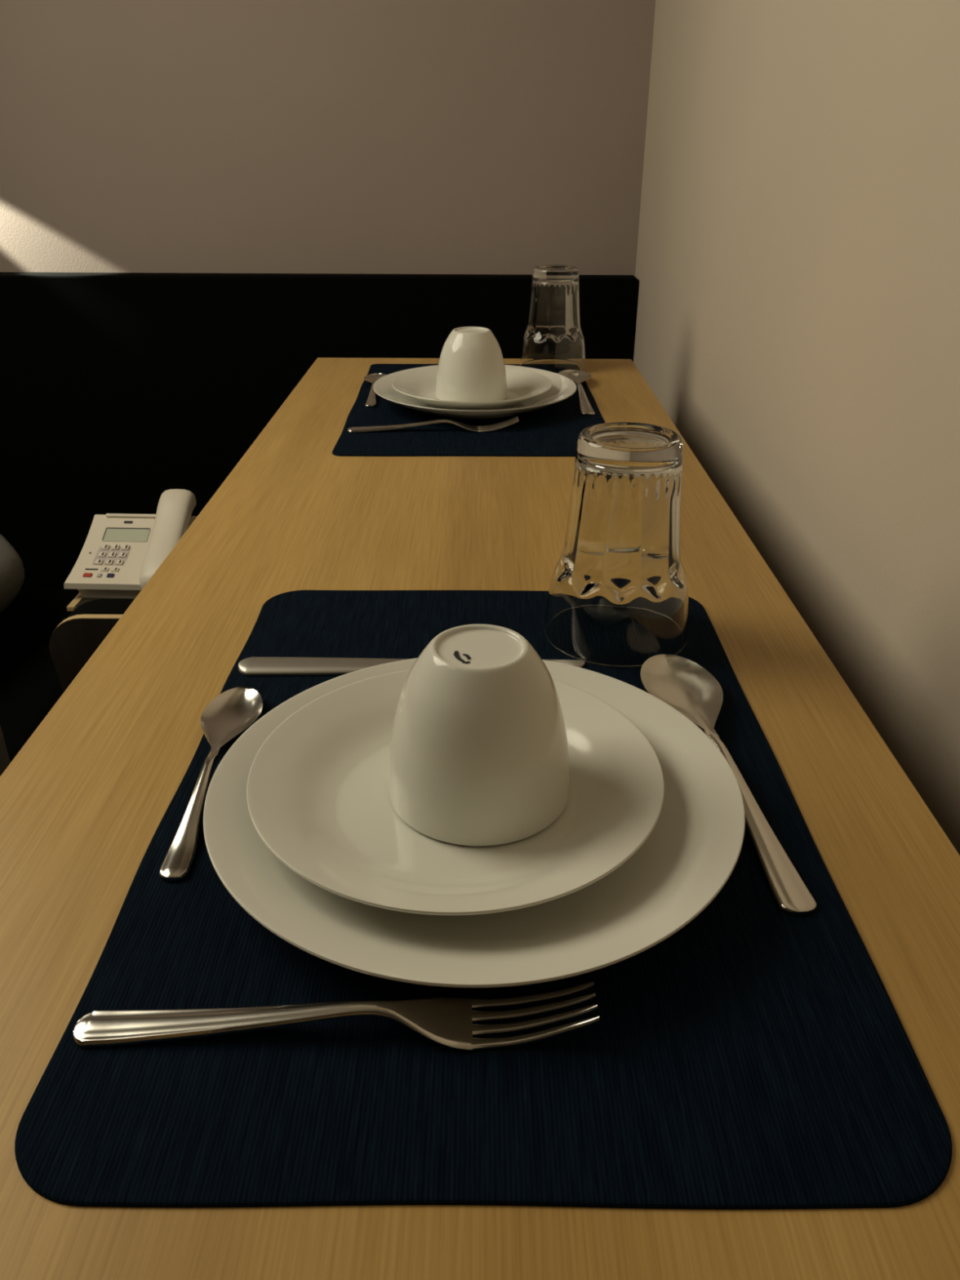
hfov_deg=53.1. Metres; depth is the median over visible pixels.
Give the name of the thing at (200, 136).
wall
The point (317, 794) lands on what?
plate
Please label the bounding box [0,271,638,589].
headboard
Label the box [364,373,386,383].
bowl
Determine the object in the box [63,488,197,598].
telephone
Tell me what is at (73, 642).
chair
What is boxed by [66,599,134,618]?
cushion
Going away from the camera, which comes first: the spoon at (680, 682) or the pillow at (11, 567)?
the spoon at (680, 682)
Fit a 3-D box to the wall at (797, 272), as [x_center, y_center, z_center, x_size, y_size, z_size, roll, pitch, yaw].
[0.350,-0.031,-0.119,0.100,2.550,4.220,0,28,0]
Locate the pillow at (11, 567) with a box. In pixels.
[0,533,24,613]
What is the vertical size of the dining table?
0.900 m
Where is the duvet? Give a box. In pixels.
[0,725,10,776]
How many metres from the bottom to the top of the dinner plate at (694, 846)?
0.023 m
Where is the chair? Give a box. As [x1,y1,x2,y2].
[48,599,134,692]
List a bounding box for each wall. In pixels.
[0,0,655,276]
[631,0,959,855]
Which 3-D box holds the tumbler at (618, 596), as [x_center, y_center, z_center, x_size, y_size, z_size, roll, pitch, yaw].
[0.089,-0.064,0.603,0.094,0.133,0.094,-6,28,-13]
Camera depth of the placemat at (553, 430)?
1.06 m
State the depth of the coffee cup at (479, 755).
0.42 m
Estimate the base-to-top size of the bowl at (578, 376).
0.010 m
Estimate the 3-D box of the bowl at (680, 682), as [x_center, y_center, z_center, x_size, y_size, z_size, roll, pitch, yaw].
[0.118,0.033,0.550,0.044,0.010,0.098,-3,28,-5]
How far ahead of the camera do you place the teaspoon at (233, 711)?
0.50 m
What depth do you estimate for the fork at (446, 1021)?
0.35 m
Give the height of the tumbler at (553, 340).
0.133 m
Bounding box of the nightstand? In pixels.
[66,592,134,611]
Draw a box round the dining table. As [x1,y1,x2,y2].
[0,357,959,1279]
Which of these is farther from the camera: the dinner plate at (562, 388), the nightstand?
the nightstand
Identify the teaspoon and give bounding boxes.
[158,686,262,880]
[364,373,386,407]
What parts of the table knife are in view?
handle, blade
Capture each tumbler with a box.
[519,265,585,373]
[544,422,688,666]
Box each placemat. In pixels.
[14,590,952,1209]
[332,364,604,457]
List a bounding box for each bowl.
[200,686,262,757]
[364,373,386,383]
[557,369,591,383]
[640,653,723,737]
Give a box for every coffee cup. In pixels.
[388,623,568,845]
[435,326,506,401]
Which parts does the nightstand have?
panel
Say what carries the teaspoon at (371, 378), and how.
on the placemat at (553, 430)
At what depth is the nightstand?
1.49 m
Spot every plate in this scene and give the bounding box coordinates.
[203,657,745,987]
[246,669,664,915]
[373,364,576,417]
[391,367,551,409]
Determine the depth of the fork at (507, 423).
1.06 m
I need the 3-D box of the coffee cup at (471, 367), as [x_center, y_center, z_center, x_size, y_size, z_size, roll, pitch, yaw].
[-0.010,-0.331,1.148,0.086,0.078,0.086,0,28,0]
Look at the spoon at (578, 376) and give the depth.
1.22 m
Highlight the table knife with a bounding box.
[238,657,585,675]
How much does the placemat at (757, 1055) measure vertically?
0.002 m
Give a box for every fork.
[73,981,599,1051]
[347,416,519,432]
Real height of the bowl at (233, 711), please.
0.009 m
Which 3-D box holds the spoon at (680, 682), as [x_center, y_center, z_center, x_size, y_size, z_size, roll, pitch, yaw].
[0.124,0.060,0.496,0.044,0.012,0.218,-3,28,-5]
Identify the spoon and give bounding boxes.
[557,369,595,415]
[640,653,817,915]
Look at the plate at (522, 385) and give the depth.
1.17 m
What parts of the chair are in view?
backrest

